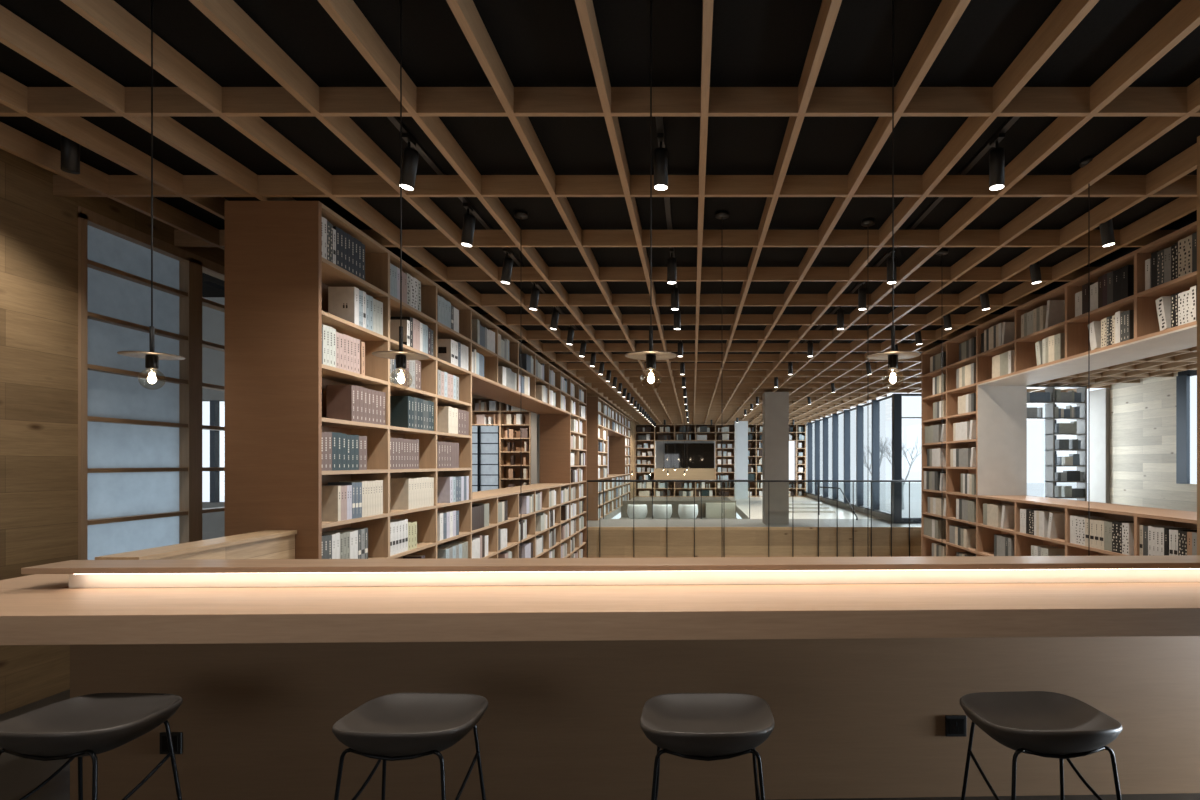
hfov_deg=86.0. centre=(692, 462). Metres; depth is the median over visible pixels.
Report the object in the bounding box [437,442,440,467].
book
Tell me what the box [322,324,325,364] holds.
book
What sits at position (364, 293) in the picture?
book
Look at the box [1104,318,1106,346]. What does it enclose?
book
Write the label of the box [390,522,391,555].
book
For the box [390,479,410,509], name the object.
book
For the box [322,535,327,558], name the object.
book
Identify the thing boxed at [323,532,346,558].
book
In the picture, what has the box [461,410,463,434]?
book
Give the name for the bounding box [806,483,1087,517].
ground
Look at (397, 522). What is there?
book
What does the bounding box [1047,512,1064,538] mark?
book
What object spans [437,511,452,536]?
book
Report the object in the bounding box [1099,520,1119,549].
book
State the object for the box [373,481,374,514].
book
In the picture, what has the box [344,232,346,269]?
book
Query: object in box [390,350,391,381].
book
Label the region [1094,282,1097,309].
book
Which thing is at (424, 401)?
book
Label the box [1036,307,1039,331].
book
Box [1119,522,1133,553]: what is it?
book
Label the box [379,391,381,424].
book
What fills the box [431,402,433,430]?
book
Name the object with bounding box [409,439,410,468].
book
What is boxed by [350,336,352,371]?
book
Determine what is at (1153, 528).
book
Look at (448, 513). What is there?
book
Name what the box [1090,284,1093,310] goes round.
book
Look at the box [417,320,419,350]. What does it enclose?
book
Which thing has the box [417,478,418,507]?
book
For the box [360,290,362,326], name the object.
book
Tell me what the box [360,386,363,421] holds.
book
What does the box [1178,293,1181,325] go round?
book
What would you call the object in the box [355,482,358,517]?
book
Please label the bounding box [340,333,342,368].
book
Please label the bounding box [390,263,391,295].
book
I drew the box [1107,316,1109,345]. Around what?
book
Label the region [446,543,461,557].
book
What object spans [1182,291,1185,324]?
book
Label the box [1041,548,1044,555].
book
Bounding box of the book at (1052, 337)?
[1051,335,1053,361]
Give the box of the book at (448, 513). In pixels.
[437,512,449,537]
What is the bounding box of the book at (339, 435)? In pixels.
[337,432,341,469]
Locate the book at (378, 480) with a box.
[378,480,379,514]
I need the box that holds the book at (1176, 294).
[1175,292,1181,326]
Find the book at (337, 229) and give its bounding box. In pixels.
[333,226,339,266]
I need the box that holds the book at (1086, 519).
[1085,518,1103,545]
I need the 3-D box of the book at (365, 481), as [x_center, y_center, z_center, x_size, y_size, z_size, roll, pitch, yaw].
[-2.741,0.291,5.166,0.182,0.289,0.042,0,0,0]
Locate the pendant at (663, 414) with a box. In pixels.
[663,414,663,468]
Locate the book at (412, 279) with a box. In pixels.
[411,276,413,307]
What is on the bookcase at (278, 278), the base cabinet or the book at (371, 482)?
the book at (371, 482)
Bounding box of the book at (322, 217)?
[322,217,322,256]
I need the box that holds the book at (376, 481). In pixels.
[354,480,377,514]
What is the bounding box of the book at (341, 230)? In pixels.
[339,228,343,268]
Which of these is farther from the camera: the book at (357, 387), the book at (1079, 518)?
the book at (1079, 518)
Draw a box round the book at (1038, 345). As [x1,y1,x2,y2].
[1035,341,1042,365]
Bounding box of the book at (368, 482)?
[367,481,369,515]
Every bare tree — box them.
[864,435,890,475]
[880,436,920,509]
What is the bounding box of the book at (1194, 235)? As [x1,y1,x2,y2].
[1192,232,1196,271]
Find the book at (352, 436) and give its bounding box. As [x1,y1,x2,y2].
[351,435,354,469]
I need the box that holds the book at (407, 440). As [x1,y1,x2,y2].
[406,439,408,468]
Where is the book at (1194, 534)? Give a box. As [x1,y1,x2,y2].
[1192,532,1196,554]
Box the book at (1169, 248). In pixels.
[1168,247,1170,281]
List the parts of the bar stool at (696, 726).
leg, seat, seat frame, leg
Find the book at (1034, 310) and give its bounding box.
[1033,309,1035,332]
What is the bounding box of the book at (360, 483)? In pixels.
[359,482,361,517]
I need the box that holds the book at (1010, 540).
[1008,538,1013,555]
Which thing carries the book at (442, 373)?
on the bookcase at (278, 278)
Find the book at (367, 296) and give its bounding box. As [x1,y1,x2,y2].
[366,294,368,329]
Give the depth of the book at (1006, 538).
7.82 m
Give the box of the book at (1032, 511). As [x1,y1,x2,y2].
[1031,510,1048,534]
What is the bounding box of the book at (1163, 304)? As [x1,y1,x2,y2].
[1155,296,1170,330]
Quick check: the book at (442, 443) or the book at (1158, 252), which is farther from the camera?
the book at (442, 443)
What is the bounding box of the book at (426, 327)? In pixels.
[425,325,427,353]
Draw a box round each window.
[78,206,224,559]
[210,400,219,502]
[472,426,498,491]
[802,394,901,522]
[902,394,1056,522]
[1176,370,1196,483]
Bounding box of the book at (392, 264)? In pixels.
[392,264,393,296]
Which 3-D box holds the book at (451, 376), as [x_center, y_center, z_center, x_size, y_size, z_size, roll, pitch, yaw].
[-2.744,-0.838,7.008,0.188,0.268,0.084,0,0,0]
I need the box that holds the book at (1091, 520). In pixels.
[1090,519,1109,547]
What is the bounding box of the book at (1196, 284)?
[1196,284,1196,320]
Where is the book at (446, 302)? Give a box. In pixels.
[445,300,447,326]
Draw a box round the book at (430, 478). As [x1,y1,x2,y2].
[429,477,431,505]
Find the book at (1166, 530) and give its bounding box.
[1164,528,1186,554]
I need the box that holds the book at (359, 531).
[358,530,360,558]
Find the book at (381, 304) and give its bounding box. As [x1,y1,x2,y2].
[380,302,382,334]
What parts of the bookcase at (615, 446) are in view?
panel, panel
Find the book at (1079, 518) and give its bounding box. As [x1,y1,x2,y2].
[1078,517,1081,544]
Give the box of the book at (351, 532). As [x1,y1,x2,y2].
[328,531,353,558]
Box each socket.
[145,355,158,368]
[160,732,181,753]
[395,355,405,368]
[646,355,655,368]
[888,355,897,368]
[945,715,966,736]
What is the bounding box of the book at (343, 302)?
[328,287,358,324]
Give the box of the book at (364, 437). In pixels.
[363,436,366,469]
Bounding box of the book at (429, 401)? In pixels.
[429,401,430,430]
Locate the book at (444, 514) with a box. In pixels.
[443,513,446,539]
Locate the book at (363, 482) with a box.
[339,481,364,516]
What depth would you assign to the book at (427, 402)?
6.36 m
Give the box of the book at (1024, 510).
[1023,509,1025,532]
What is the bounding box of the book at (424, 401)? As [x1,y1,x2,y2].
[423,400,425,429]
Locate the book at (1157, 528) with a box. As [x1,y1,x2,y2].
[1156,527,1159,555]
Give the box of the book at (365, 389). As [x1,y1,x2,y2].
[364,388,367,422]
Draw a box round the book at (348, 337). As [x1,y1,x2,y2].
[347,335,349,370]
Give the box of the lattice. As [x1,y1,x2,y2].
[0,0,1199,423]
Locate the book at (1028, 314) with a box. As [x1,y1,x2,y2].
[1027,312,1029,334]
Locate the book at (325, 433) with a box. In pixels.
[324,432,327,470]
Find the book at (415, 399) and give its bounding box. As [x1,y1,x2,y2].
[413,397,416,428]
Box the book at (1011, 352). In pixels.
[1008,350,1013,373]
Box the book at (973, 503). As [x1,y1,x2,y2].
[971,501,975,521]
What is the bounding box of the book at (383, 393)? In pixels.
[382,392,385,424]
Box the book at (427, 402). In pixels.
[426,401,428,429]
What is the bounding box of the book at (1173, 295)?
[1171,294,1174,327]
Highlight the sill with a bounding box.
[806,493,890,520]
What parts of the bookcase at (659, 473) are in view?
beige panel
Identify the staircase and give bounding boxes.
[789,502,834,512]
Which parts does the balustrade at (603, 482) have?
post, post, post, post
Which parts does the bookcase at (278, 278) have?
panel, panel, panel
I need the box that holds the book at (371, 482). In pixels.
[370,481,372,515]
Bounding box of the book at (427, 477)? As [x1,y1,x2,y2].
[427,477,428,506]
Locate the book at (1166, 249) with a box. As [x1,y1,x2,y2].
[1164,248,1167,282]
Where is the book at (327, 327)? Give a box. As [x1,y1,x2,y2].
[326,325,329,365]
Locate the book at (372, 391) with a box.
[371,390,374,423]
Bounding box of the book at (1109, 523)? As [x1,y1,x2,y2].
[1108,522,1111,551]
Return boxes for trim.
[587,527,920,557]
[1090,388,1109,502]
[1197,136,1199,554]
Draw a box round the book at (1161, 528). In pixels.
[1160,527,1181,555]
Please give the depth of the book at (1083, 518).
6.28 m
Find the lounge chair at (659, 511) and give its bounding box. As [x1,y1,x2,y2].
[653,504,671,518]
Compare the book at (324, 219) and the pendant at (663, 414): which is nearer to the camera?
the book at (324, 219)
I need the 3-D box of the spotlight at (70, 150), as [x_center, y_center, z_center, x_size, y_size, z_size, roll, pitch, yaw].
[-3.800,-1.934,3.885,0.086,0.303,0.120,0,0,0]
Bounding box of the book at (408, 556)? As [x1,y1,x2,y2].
[403,555,424,558]
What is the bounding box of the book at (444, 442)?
[444,442,445,467]
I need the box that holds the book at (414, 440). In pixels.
[414,440,415,468]
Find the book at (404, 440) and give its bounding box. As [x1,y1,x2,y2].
[403,439,405,468]
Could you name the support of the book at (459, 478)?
on the bookcase at (278, 278)
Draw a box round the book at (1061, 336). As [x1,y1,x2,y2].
[1057,333,1064,359]
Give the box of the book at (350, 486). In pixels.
[349,485,351,518]
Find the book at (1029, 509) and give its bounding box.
[1029,509,1044,533]
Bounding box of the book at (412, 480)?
[411,479,413,508]
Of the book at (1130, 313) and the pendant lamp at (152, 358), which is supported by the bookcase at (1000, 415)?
the book at (1130, 313)
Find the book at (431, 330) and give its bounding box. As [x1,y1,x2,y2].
[431,330,432,355]
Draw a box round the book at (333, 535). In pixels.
[322,534,335,558]
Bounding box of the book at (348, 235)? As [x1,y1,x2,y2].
[347,233,350,272]
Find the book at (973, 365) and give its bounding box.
[971,363,975,383]
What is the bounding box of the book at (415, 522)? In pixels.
[408,521,416,548]
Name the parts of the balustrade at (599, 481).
post, post, post, post, handrail, post, post, post, post, post, post, post, post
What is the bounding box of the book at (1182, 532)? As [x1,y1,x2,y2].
[1181,531,1183,554]
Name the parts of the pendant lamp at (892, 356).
stem, cord, lamp shade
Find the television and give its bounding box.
[665,443,713,467]
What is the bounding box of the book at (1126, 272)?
[1120,265,1133,299]
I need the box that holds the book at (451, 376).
[450,374,452,398]
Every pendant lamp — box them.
[117,0,184,389]
[372,0,428,389]
[625,0,676,389]
[866,0,920,389]
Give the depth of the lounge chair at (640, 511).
19.88 m
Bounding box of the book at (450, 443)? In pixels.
[449,442,451,467]
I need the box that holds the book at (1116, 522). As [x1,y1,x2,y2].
[1115,521,1133,552]
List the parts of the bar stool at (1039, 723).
leg, leg, seat, leg, seat frame, leg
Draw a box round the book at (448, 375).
[447,373,449,397]
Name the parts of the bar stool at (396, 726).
leg, leg, seat frame, seat, leg, leg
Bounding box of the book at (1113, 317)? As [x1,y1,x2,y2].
[1112,315,1114,343]
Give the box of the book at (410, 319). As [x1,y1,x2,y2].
[390,317,412,347]
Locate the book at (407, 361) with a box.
[406,360,408,386]
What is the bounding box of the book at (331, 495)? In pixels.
[322,486,340,520]
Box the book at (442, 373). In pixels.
[441,371,443,395]
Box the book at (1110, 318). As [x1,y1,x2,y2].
[1109,316,1111,344]
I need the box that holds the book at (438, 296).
[437,295,440,322]
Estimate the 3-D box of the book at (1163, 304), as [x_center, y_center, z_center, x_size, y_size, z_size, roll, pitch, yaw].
[3.959,-1.228,5.240,0.199,0.286,0.129,0,0,0]
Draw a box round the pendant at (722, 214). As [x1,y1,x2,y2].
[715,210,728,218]
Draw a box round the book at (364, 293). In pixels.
[363,291,365,327]
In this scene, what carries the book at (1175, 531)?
on the bookcase at (1000, 415)
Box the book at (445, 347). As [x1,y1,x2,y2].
[437,339,454,364]
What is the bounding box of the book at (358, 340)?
[357,339,359,373]
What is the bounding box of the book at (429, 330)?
[428,328,430,354]
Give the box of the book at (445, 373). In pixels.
[443,371,446,396]
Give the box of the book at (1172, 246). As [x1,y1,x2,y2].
[1171,244,1174,279]
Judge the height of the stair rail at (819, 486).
0.879 m
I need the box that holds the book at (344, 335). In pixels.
[343,334,346,369]
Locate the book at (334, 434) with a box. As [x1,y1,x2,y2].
[332,432,336,470]
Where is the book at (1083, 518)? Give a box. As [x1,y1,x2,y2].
[1082,517,1100,545]
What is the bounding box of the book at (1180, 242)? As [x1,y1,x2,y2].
[1178,239,1182,277]
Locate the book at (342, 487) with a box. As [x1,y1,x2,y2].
[341,486,343,520]
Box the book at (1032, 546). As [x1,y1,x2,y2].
[1031,545,1047,555]
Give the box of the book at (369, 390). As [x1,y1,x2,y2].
[368,389,370,422]
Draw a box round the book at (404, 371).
[403,369,405,385]
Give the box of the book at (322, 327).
[322,327,322,363]
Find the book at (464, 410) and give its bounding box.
[464,410,465,434]
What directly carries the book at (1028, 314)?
on the bookcase at (1000, 415)
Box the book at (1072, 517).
[1070,515,1087,543]
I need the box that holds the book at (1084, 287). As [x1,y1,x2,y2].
[1082,282,1095,313]
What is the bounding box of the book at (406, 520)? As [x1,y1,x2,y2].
[390,519,407,550]
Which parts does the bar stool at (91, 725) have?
seat frame, leg, seat, leg, leg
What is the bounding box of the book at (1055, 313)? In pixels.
[1045,300,1064,327]
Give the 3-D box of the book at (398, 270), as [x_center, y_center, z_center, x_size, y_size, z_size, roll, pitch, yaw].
[-2.744,-1.611,5.735,0.188,0.293,0.057,0,0,0]
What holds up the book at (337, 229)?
on the bookcase at (278, 278)
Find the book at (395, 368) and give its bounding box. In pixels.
[395,368,396,383]
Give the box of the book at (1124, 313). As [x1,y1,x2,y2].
[1123,311,1125,340]
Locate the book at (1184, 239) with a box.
[1183,237,1186,275]
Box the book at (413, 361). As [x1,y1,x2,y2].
[412,360,414,388]
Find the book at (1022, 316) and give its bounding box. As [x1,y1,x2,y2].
[1021,315,1023,337]
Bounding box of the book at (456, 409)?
[455,408,457,433]
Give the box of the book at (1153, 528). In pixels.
[1152,527,1155,555]
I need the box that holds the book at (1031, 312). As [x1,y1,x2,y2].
[1030,310,1032,333]
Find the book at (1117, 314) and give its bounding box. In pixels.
[1115,311,1123,343]
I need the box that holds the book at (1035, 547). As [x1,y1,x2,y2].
[1034,546,1054,555]
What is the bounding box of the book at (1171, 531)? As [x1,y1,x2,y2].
[1169,529,1191,554]
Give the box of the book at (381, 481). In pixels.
[380,480,382,513]
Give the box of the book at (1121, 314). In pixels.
[1120,312,1122,341]
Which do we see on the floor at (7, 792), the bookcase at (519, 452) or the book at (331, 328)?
the bookcase at (519, 452)
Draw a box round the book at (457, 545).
[442,544,458,557]
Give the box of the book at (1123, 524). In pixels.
[1122,523,1125,553]
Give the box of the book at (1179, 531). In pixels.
[1178,530,1196,554]
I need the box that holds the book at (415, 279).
[413,277,417,309]
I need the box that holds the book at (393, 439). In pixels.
[392,438,394,468]
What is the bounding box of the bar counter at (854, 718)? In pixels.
[21,555,1199,799]
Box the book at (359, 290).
[359,290,360,325]
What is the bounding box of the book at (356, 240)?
[355,238,357,276]
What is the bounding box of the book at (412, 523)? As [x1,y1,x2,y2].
[411,522,413,548]
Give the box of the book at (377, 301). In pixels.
[376,300,379,333]
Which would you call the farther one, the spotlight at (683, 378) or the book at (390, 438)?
the spotlight at (683, 378)
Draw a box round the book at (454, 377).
[453,375,455,399]
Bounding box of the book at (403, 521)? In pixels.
[390,520,404,551]
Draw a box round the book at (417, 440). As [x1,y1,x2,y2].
[412,439,418,468]
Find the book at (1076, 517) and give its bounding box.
[1075,516,1094,543]
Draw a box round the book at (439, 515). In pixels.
[437,513,442,540]
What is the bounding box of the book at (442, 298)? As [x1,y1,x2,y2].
[440,296,444,324]
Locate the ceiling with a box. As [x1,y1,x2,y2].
[0,0,1199,362]
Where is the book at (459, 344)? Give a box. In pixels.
[458,342,460,366]
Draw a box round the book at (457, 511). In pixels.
[456,510,458,535]
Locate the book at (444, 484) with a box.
[437,477,452,502]
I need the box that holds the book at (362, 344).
[360,341,364,374]
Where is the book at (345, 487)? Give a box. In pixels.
[344,486,346,519]
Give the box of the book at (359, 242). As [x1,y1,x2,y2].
[358,240,361,278]
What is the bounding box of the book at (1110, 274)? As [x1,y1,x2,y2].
[1107,271,1113,304]
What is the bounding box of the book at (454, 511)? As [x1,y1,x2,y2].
[438,510,455,536]
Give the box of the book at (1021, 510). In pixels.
[1020,509,1022,532]
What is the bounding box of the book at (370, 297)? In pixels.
[369,295,372,330]
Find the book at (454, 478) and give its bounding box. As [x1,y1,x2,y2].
[453,477,455,501]
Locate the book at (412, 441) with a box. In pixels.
[411,439,413,468]
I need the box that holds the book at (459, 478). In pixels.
[458,477,460,500]
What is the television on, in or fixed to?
attached to the bookcase at (659, 473)
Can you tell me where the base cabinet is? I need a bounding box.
[706,503,734,517]
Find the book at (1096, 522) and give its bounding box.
[1094,520,1098,548]
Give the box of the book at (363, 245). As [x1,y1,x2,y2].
[362,244,364,279]
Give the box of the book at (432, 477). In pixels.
[432,477,433,505]
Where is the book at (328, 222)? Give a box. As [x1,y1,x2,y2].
[327,221,329,260]
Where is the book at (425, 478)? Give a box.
[424,477,426,506]
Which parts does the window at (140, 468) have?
frosted pane, rail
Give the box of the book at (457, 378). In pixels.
[456,376,458,399]
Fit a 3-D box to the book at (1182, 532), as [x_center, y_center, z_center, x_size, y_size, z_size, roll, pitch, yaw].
[3.952,0.675,5.011,0.185,0.280,0.029,0,0,0]
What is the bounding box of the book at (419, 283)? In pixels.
[418,280,420,311]
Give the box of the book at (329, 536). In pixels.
[328,535,331,558]
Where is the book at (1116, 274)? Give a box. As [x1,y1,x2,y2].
[1113,269,1119,301]
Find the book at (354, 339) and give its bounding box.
[353,338,356,372]
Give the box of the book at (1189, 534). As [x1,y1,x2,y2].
[1187,532,1191,554]
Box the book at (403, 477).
[403,477,423,506]
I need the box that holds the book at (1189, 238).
[1187,235,1191,273]
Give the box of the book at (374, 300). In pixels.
[373,298,375,331]
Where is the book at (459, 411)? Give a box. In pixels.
[458,409,460,433]
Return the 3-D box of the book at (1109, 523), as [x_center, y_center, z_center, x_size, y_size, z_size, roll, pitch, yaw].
[3.955,0.682,5.881,0.191,0.266,0.055,0,0,0]
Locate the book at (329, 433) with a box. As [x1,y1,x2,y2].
[328,432,331,470]
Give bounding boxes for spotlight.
[61,135,79,173]
[399,133,418,189]
[461,203,475,246]
[501,248,512,283]
[529,281,538,309]
[550,306,558,329]
[566,325,573,344]
[579,340,585,356]
[590,352,595,366]
[598,362,603,374]
[606,370,610,381]
[612,377,616,387]
[618,383,621,392]
[622,388,626,396]
[654,133,667,189]
[667,248,675,283]
[671,282,678,309]
[674,310,680,329]
[678,340,682,356]
[680,362,684,374]
[682,377,685,387]
[683,388,686,396]
[774,377,777,387]
[788,362,792,374]
[808,340,812,356]
[831,383,834,392]
[837,306,843,329]
[858,281,865,309]
[866,362,871,374]
[887,248,895,283]
[915,330,921,344]
[943,313,951,329]
[980,291,989,309]
[989,133,1004,189]
[1029,261,1041,283]
[1099,218,1114,246]
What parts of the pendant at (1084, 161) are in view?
cord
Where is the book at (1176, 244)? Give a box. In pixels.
[1175,242,1177,278]
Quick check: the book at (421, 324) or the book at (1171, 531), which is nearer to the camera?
the book at (1171, 531)
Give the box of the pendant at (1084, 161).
[1079,155,1095,555]
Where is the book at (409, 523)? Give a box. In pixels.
[408,522,410,549]
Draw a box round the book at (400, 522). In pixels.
[399,521,401,552]
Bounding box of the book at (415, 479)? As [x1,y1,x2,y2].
[394,478,416,508]
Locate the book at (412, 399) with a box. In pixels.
[411,397,413,428]
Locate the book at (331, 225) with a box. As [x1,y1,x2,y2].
[330,223,332,262]
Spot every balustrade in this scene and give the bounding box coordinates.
[587,480,920,557]
[603,482,749,518]
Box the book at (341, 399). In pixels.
[327,385,355,421]
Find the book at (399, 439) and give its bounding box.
[398,438,400,468]
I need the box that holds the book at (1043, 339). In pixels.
[1043,339,1044,363]
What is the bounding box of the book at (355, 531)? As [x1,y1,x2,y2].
[333,530,357,558]
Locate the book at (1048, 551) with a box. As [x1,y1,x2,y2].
[1045,548,1064,555]
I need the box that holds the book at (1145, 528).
[1143,526,1147,555]
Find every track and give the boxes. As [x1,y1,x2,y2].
[387,116,606,362]
[655,116,681,341]
[785,116,1020,362]
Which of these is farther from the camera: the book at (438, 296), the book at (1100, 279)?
the book at (438, 296)
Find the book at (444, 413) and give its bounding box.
[437,406,451,432]
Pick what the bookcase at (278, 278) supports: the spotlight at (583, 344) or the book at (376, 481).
the book at (376, 481)
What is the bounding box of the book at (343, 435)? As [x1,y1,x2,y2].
[342,434,345,469]
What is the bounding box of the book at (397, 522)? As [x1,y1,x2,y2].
[390,521,398,553]
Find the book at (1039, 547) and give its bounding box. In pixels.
[1038,546,1057,555]
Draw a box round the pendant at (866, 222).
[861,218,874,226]
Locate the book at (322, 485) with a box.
[322,485,348,519]
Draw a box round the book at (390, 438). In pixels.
[390,438,391,468]
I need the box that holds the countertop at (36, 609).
[0,574,1199,644]
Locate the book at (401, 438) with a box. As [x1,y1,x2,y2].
[401,438,402,468]
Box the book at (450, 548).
[437,547,452,557]
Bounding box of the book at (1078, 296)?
[1075,291,1081,316]
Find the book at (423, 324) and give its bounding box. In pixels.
[423,324,424,352]
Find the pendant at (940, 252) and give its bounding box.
[936,249,947,255]
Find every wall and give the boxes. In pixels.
[0,149,224,713]
[95,530,296,559]
[202,297,224,539]
[506,404,539,487]
[621,501,735,516]
[630,421,634,498]
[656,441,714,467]
[1110,372,1196,511]
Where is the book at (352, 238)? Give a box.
[351,236,354,274]
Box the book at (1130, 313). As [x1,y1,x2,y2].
[1126,310,1133,339]
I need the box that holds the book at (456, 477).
[456,477,457,501]
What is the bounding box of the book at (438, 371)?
[437,369,440,395]
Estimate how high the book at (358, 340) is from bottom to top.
0.278 m
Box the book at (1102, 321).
[1101,319,1103,347]
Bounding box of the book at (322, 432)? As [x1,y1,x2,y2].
[322,432,323,470]
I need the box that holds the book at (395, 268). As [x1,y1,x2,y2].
[394,266,396,297]
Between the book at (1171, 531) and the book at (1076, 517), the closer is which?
the book at (1171, 531)
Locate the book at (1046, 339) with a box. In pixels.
[1045,337,1047,362]
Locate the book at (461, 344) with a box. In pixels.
[461,344,462,367]
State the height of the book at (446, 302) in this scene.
0.288 m
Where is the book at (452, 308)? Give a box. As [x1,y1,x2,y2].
[451,305,453,329]
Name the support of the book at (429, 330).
on the bookcase at (278, 278)
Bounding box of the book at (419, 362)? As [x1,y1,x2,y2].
[418,361,420,389]
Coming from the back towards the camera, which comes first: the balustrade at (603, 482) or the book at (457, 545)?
the balustrade at (603, 482)
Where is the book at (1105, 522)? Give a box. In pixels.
[1104,521,1114,550]
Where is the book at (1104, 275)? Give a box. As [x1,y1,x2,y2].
[1103,273,1106,305]
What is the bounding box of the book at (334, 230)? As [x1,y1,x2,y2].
[333,229,335,263]
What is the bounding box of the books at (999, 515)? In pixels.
[445,307,1082,557]
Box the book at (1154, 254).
[1151,251,1157,287]
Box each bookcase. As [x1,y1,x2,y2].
[225,201,586,558]
[472,397,530,488]
[587,397,629,519]
[635,424,805,496]
[921,221,1196,555]
[1027,386,1086,500]
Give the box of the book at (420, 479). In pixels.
[419,478,421,507]
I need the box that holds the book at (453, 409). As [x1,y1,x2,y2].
[452,408,454,433]
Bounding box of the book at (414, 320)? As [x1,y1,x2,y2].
[413,318,416,348]
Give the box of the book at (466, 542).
[449,541,467,557]
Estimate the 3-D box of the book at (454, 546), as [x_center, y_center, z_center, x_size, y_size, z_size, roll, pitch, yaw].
[-2.744,1.060,7.079,0.187,0.271,0.094,0,0,0]
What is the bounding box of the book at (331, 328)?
[329,326,332,366]
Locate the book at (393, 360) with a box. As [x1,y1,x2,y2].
[392,350,394,382]
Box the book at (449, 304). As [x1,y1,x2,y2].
[448,301,450,327]
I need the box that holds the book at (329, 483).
[328,482,354,518]
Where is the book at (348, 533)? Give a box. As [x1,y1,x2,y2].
[347,532,349,558]
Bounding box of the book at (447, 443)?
[446,442,448,467]
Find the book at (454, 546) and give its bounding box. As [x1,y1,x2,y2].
[437,545,455,557]
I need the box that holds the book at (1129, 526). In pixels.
[1126,523,1133,554]
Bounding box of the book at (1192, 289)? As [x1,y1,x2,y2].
[1190,286,1195,321]
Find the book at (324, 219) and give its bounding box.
[323,217,326,258]
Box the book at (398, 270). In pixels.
[397,267,399,299]
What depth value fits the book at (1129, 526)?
5.62 m
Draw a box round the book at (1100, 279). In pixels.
[1098,275,1102,307]
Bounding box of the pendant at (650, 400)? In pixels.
[650,400,650,474]
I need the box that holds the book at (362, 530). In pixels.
[338,529,364,558]
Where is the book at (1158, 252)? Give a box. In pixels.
[1157,251,1160,285]
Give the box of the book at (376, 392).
[375,391,378,423]
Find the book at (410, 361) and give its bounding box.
[409,360,411,387]
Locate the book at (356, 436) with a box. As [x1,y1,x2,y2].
[355,435,358,469]
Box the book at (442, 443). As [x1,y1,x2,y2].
[441,442,443,467]
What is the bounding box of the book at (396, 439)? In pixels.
[395,438,397,468]
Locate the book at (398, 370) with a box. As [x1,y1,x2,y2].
[397,369,399,384]
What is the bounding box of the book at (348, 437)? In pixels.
[346,435,350,469]
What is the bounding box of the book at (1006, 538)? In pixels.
[1005,537,1013,555]
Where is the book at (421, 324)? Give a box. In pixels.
[420,322,422,351]
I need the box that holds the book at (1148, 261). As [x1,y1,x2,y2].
[1145,258,1150,289]
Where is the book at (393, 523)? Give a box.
[392,522,395,554]
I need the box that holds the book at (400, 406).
[390,396,410,427]
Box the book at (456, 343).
[455,341,457,365]
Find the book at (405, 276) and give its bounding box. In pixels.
[404,273,406,303]
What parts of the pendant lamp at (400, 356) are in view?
lamp shade, stem, cord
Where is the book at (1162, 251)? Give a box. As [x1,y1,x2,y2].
[1161,249,1163,283]
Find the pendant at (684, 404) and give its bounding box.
[684,404,684,474]
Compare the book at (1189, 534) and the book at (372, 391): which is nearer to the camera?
the book at (1189, 534)
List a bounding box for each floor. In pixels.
[0,497,1199,799]
[601,507,620,518]
[619,517,736,518]
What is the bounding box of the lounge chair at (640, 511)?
[627,504,646,518]
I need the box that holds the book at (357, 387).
[353,385,359,421]
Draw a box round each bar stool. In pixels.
[0,693,182,799]
[332,693,487,799]
[640,693,774,799]
[960,691,1121,799]
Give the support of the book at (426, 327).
on the bookcase at (278, 278)
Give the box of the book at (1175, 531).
[1174,530,1177,554]
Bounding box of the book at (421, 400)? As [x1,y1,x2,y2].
[420,399,422,429]
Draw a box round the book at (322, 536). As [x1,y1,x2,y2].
[322,536,323,558]
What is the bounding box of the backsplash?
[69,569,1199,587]
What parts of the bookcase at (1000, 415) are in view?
panel, panel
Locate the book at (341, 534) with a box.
[340,533,342,558]
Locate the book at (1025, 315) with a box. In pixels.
[1024,312,1027,335]
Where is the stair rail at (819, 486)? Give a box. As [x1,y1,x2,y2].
[819,486,857,519]
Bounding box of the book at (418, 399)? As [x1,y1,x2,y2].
[417,398,419,428]
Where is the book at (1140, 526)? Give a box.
[1139,525,1164,555]
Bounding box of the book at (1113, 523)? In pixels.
[1112,522,1114,551]
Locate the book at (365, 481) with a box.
[365,481,366,516]
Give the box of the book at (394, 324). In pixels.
[390,320,409,345]
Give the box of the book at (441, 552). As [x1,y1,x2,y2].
[437,548,448,558]
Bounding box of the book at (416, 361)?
[415,360,417,388]
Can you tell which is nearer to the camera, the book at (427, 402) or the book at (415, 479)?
the book at (415, 479)
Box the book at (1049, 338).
[1048,336,1050,362]
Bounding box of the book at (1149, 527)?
[1148,526,1173,555]
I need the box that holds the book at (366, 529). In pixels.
[341,528,367,558]
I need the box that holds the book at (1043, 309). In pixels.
[1040,305,1046,329]
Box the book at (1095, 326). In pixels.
[1090,321,1100,349]
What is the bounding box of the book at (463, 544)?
[462,543,464,557]
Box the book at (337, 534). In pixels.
[322,533,339,558]
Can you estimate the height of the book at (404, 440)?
0.278 m
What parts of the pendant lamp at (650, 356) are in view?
stem, lamp shade, cord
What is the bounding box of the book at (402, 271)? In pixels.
[402,271,403,301]
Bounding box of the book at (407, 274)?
[405,273,410,305]
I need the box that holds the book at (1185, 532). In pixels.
[1184,531,1196,554]
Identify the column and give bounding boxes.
[531,412,538,483]
[734,421,747,498]
[762,392,788,524]
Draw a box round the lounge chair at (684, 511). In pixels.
[678,504,697,518]
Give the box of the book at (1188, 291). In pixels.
[1186,290,1189,323]
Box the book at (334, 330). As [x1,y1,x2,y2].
[333,328,335,366]
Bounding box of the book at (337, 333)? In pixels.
[336,332,339,368]
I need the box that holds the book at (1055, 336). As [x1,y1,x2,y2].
[1054,334,1056,360]
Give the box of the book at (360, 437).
[359,436,362,469]

